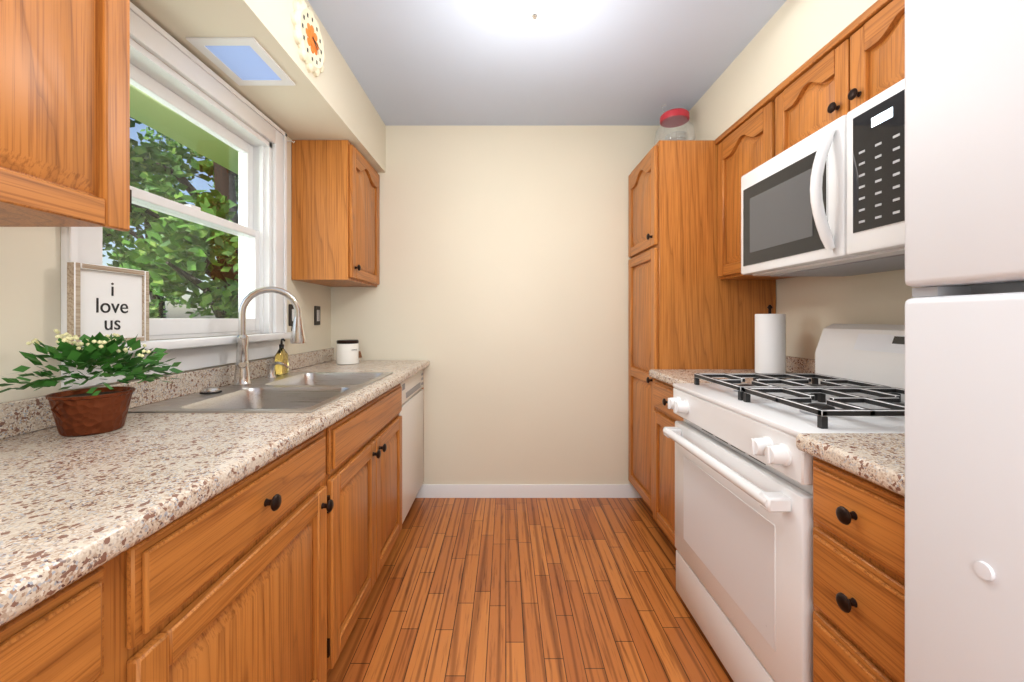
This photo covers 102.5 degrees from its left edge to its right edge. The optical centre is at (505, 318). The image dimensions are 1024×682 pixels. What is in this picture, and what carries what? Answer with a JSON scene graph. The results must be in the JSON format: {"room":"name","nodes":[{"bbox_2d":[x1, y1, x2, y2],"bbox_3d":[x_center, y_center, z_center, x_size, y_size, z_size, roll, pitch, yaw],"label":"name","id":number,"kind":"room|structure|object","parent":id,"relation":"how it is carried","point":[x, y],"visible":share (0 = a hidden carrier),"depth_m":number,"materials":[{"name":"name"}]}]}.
{"room":"kitchen","nodes":[
{"label":"kitchen","id":0,"kind":"room"},
{"bbox_2d":[0,38,330,402],"bbox_3d":[-1.225,-0.065,0.400,0.150,2.710,4.600,0,0,0],"label":"wall","id":1,"kind":"structure","parent":0,"point":[30,284],"depth_m":1.01,"materials":[{"name":"paint"}]},
{"bbox_2d":[0,0,131,230],"bbox_3d":[-0.986,-0.581,0.652,0.323,0.752,0.526,0,0,0],"label":"upper cabinet","id":2,"kind":"object","parent":1,"relation":"attached to","point":[64,113],"visible":1,"depth_m":0.76,"materials":[{"name":"brown wood"}]},
{"bbox_2d":[48,2,291,389],"bbox_3d":[-1.208,-0.383,1.585,0.245,1.135,1.110,0,0,0],"label":"window unit","id":3,"kind":"structure","parent":1,"relation":"in","point":[259,229],"depth_m":1.65,"materials":[{"name":"white"}]},
{"bbox_2d":[67,262,148,344],"bbox_3d":[-1.107,-0.038,1.155,0.022,0.215,0.220,0,0,0],"label":"sign","id":4,"kind":"object","parent":3,"relation":"on","point":[105,300],"visible":1,"depth_m":1.14,"materials":[{"name":"white"}]},
{"bbox_2d":[130,84,237,173],"bbox_3d":[-1.625,-1.120,2.000,0.650,0.140,10.000,0,0,0],"label":"roof","id":5,"kind":"structure","parent":1,"relation":"attached to","point":[175,122],"depth_m":2.28,"materials":[{"name":"paint"}]},
{"bbox_2d":[289,304,294,325],"bbox_3d":[-1.145,-0.020,2.210,0.008,0.116,0.074,0,0,0],"label":"electrical outlet plate","id":6,"kind":"object","parent":1,"relation":"attached to","point":[291,313],"visible":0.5,"depth_m":2.19,"materials":[{"name":"grey"}]},
{"bbox_2d":[314,306,319,324],"bbox_3d":[-1.145,-0.020,2.500,0.008,0.116,0.074,0,0,0],"label":"electrical outlet plate","id":7,"kind":"object","parent":1,"relation":"attached to","point":[316,315],"visible":1,"depth_m":2.49,"materials":[{"name":"grey"}]},
{"bbox_2d":[292,140,379,286],"bbox_3d":[-0.972,-0.585,2.449,0.351,0.750,0.498,0,0,0],"label":"upper cabinet","id":8,"kind":"object","parent":1,"relation":"attached to","point":[335,213],"visible":1,"depth_m":2.20,"materials":[{"name":"brown wood"}]},
{"bbox_2d":[331,126,675,483],"bbox_3d":[0.150,-0.065,2.775,3.200,2.710,0.150,0,0,0],"label":"wall","id":9,"kind":"structure","parent":0,"point":[497,297],"depth_m":2.70,"materials":[{"name":"paint"}]},
{"bbox_2d":[416,484,641,497],"bbox_3d":[0.150,1.127,2.693,2.600,0.085,0.014,0,0,0],"label":"baseboard","id":10,"kind":"structure","parent":9,"relation":"attached to","point":[527,491],"depth_m":2.68,"materials":[{"name":"white wood"}]},
{"bbox_2d":[327,498,733,681],"bbox_3d":[0.150,1.230,0.550,3.200,0.120,4.900,0,0,0],"label":"floor","id":11,"kind":"structure","parent":0,"point":[523,590],"depth_m":1.70,"materials":[{"name":"brown wood"}]},
{"bbox_2d":[0,513,187,681],"bbox_3d":[-0.833,0.741,0.227,0.628,0.858,0.821,0,0,0],"label":"base cabinet","id":12,"kind":"object","parent":11,"relation":"on","point":[126,619],"depth_m":0.57,"materials":[{"name":"brown wood"}]},
{"bbox_2d":[188,423,335,681],"bbox_3d":[-0.833,0.741,0.842,0.628,0.858,0.711,0,0,0],"label":"base cabinet","id":13,"kind":"object","parent":11,"relation":"on","point":[270,571],"depth_m":0.91,"materials":[{"name":"brown wood"}]},
{"bbox_2d":[0,286,429,626],"bbox_3d":[-0.824,0.154,0.749,0.647,0.576,3.897,0,0,0],"label":"countertop","id":14,"kind":"structure","parent":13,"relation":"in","point":[73,509],"depth_m":0.85,"materials":[{"name":"stone"}]},
{"bbox_2d":[0,329,182,436],"bbox_3d":[-0.968,0.146,0.989,0.297,0.246,0.357,0,0,0],"label":"potted plant","id":15,"kind":"object","parent":14,"relation":"on","point":[87,411],"visible":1,"depth_m":0.95,"materials":[{"name":"green plant"}]},
{"bbox_2d":[199,286,306,394],"bbox_3d":[-0.968,0.065,1.652,0.241,0.398,0.430,0,0,0],"label":"faucet","id":16,"kind":"object","parent":14,"relation":"on","point":[242,384],"depth_m":1.64,"materials":[{"name":"silver metal"}]},
{"bbox_2d":[121,372,392,463],"bbox_3d":[-0.833,0.353,1.610,0.545,0.178,0.860,0,0,0],"label":"sink","id":17,"kind":"object","parent":14,"relation":"in","point":[290,392],"depth_m":1.58,"materials":[{"name":"silver metal"}]},
{"bbox_2d":[275,338,287,374],"bbox_3d":[-1.064,0.177,1.965,0.050,0.170,0.080,0,0,0],"label":"soap bottle","id":18,"kind":"object","parent":14,"relation":"on","point":[281,354],"visible":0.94,"depth_m":1.94,"materials":[{"name":"yellow"}]},
{"bbox_2d":[336,340,361,364],"bbox_3d":[-0.941,0.198,2.470,0.146,0.143,0.127,0,0,0],"label":"coffee canister","id":19,"kind":"object","parent":14,"relation":"on","point":[346,354],"visible":1,"depth_m":2.42,"materials":[{"name":"white ceramic"}]},
{"bbox_2d":[336,409,401,660],"bbox_3d":[-0.833,0.820,1.609,0.628,0.700,0.938,0,0,0],"label":"base cabinet","id":20,"kind":"object","parent":11,"relation":"on","point":[368,441],"depth_m":1.51,"materials":[{"name":"brown wood"}]},
{"bbox_2d":[399,370,422,523],"bbox_3d":[-0.839,0.741,2.380,0.616,0.858,0.596,0,0,0],"label":"dishwasher","id":21,"kind":"object","parent":11,"relation":"on","point":[411,413],"visible":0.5,"depth_m":2.33,"materials":[{"name":"white metal"}]},
{"bbox_2d":[653,379,682,547],"bbox_3d":[1.099,0.741,1.964,0.697,0.858,0.465,0,0,0],"label":"base cabinet","id":22,"kind":"object","parent":11,"relation":"on","point":[664,478],"visible":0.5,"depth_m":2.04,"materials":[{"name":"brown wood"}]},
{"bbox_2d":[649,356,814,385],"bbox_3d":[1.106,0.250,1.964,0.682,0.120,0.466,0,0,0],"label":"countertop","id":23,"kind":"structure","parent":22,"relation":"on","point":[793,365],"depth_m":2.02,"materials":[{"name":"stone"}]},
{"bbox_2d":[755,305,785,372],"bbox_3d":[1.240,0.101,1.930,0.144,0.336,0.144,0,0,0],"label":"paper towel holder","id":24,"kind":"object","parent":23,"relation":"on","point":[770,342],"visible":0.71,"depth_m":1.88,"materials":[{"name":"white paper"}]},
{"bbox_2d":[628,140,775,511],"bbox_3d":[1.109,0.106,2.449,0.676,2.127,0.497,0,0,0],"label":"pantry","id":25,"kind":"object","parent":11,"relation":"on","point":[688,308],"visible":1,"depth_m":2.20,"materials":[{"name":"brown wood"}]},
{"bbox_2d":[654,105,694,144],"bbox_3d":[0.985,-1.101,2.400,0.222,0.285,0.222,0,0,0],"label":"jar","id":26,"kind":"object","parent":25,"relation":"on","point":[674,118],"visible":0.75,"depth_m":2.37,"materials":[{"name":"clear glass"}]},
{"bbox_2d":[665,131,686,139],"bbox_3d":[1.070,-1.057,2.580,0.183,0.197,0.183,0,0,0],"label":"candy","id":27,"kind":"object","parent":25,"relation":"on","point":[675,135],"depth_m":2.56,"materials":[{"name":"multicoloured food"}]},
{"bbox_2d":[663,324,904,681],"bbox_3d":[1.031,0.595,1.350,0.778,1.150,0.754,0,0,0],"label":"stove","id":28,"kind":"object","parent":11,"relation":"on","point":[744,517],"visible":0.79,"depth_m":1.25,"materials":[{"name":"white metal"}]},
{"bbox_2d":[813,456,904,681],"bbox_3d":[1.061,0.741,0.831,0.772,0.858,0.276,0,0,0],"label":"base cabinet","id":29,"kind":"object","parent":11,"relation":"on","point":[858,579],"visible":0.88,"depth_m":0.82,"materials":[{"name":"brown wood"}]},
{"bbox_2d":[796,433,904,496],"bbox_3d":[1.066,0.250,0.831,0.762,0.120,0.278,0,0,0],"label":"countertop","id":30,"kind":"structure","parent":29,"relation":"on","point":[878,459],"depth_m":0.85,"materials":[{"name":"stone"}]},
{"bbox_2d":[905,0,1023,681],"bbox_3d":[1.027,0.302,0.294,0.826,1.735,0.788,0,0,0],"label":"fridge","id":31,"kind":"object","parent":11,"relation":"on","point":[964,344],"visible":1,"depth_m":0.59,"materials":[{"name":"white metal"}]},
{"bbox_2d":[308,0,786,125],"bbox_3d":[0.150,-1.345,0.550,3.200,0.150,4.900,0,0,0],"label":"ceiling","id":32,"kind":"structure","parent":0,"point":[490,63],"depth_m":1.99,"materials":[{"name":"paint"}]},
{"bbox_2d":[130,0,385,172],"bbox_3d":[-0.970,-1.115,0.550,0.360,0.310,4.300,0,0,0],"label":"soffit ceiling","id":33,"kind":"structure","parent":32,"relation":"attached to","point":[332,101],"depth_m":1.74,"materials":[{"name":"paint"}]},
{"bbox_2d":[186,37,294,85],"bbox_3d":[-0.975,-0.957,1.540,0.230,0.006,0.280,0,0,0],"label":"panel","id":34,"kind":"object","parent":33,"relation":"attached to","point":[244,61],"visible":1,"depth_m":1.52,"materials":[{"name":"white"}]},
{"bbox_2d":[291,0,324,76],"bbox_3d":[-0.778,-1.115,1.640,0.024,0.258,0.258,0,0,0],"label":"wall clock","id":35,"kind":"object","parent":33,"relation":"attached to","point":[308,39],"visible":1,"depth_m":1.61,"materials":[{"name":"beige"}]},
{"bbox_2d":[492,0,574,26],"bbox_3d":[0.110,-1.208,1.570,0.343,0.124,0.343,0,0,0],"label":"ceiling light fixture","id":36,"kind":"object","parent":32,"relation":"attached to","point":[532,13],"visible":1,"depth_m":1.57,"materials":[{"name":"white glass"}]},
{"bbox_2d":[676,0,877,139],"bbox_3d":[1.285,-1.115,0.550,0.330,0.310,4.300,0,0,0],"label":"wall","id":37,"kind":"structure","parent":32,"relation":"attached to","point":[789,39],"depth_m":1.74,"materials":[{"name":"paint"}]},
{"bbox_2d":[776,269,920,358],"bbox_3d":[1.525,-0.065,0.400,0.150,2.710,4.600,0,0,0],"label":"wall","id":38,"kind":"structure","parent":0,"point":[811,308],"depth_m":1.82,"materials":[{"name":"paint"}]},
{"bbox_2d":[715,92,790,279],"bbox_3d":[1.286,-0.584,1.965,0.323,0.746,0.466,0,0,0],"label":"upper cabinet","id":39,"kind":"object","parent":38,"relation":"attached to","point":[745,145],"depth_m":2.02,"materials":[{"name":"brown wood"}]},
{"bbox_2d":[771,0,904,158],"bbox_3d":[1.286,-0.780,1.317,0.323,0.354,0.826,0,0,0],"label":"upper cabinet","id":40,"kind":"object","parent":38,"relation":"attached to","point":[858,61],"depth_m":1.37,"materials":[{"name":"brown wood"}]},
{"bbox_2d":[741,78,904,276],"bbox_3d":[1.180,-0.387,1.350,0.534,0.422,0.754,0,0,0],"label":"microwave","id":41,"kind":"object","parent":40,"relation":"attached to","point":[828,200],"visible":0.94,"depth_m":1.22,"materials":[{"name":"white metal"}]},
{"label":"outside","id":42,"kind":"structure","parent":0,"visible":0},
{"bbox_3d":[-30.655,1.595,15.000,58.690,0.150,90.000,0,0,0],"label":"ground","id":43,"kind":"structure","parent":42,"visible":0},
{"bbox_2d":[103,230,124,256],"bbox_3d":[-13.141,-2.993,9.325,7.296,9.186,6.716,0,0,0],"label":"tree","id":44,"kind":"object","parent":43,"relation":"on","point":[112,239],"depth_m":10.67,"materials":[{"name":"green plant"}]},
{"bbox_2d":[103,229,133,266],"bbox_3d":[-9.378,-2.756,5.341,7.300,8.675,6.833,0,0,0],"label":"tree","id":45,"kind":"object","parent":43,"relation":"on","point":[115,257],"depth_m":8.19,"materials":[{"name":"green plant"}]},
{"bbox_2d":[112,127,191,317],"bbox_3d":[-15.428,-2.992,17.991,6.213,9.184,5.859,0,0,0],"label":"tree","id":46,"kind":"object","parent":43,"relation":"on","point":[169,141],"depth_m":16.57,"materials":[{"name":"green plant"}]},
{"bbox_2d":[103,117,237,317],"bbox_3d":[-5.335,-2.830,8.375,7.781,8.876,5.526,0,0,0],"label":"tree","id":47,"kind":"object","parent":43,"relation":"on","point":[179,246],"depth_m":7.11,"materials":[{"name":"green plant"}]},
{"bbox_2d":[206,184,237,281],"bbox_3d":[-7.264,-2.387,14.575,6.021,7.963,6.094,0,0,0],"label":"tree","id":48,"kind":"object","parent":43,"relation":"on","point":[236,189],"depth_m":12.36,"materials":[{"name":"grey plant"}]}
]}

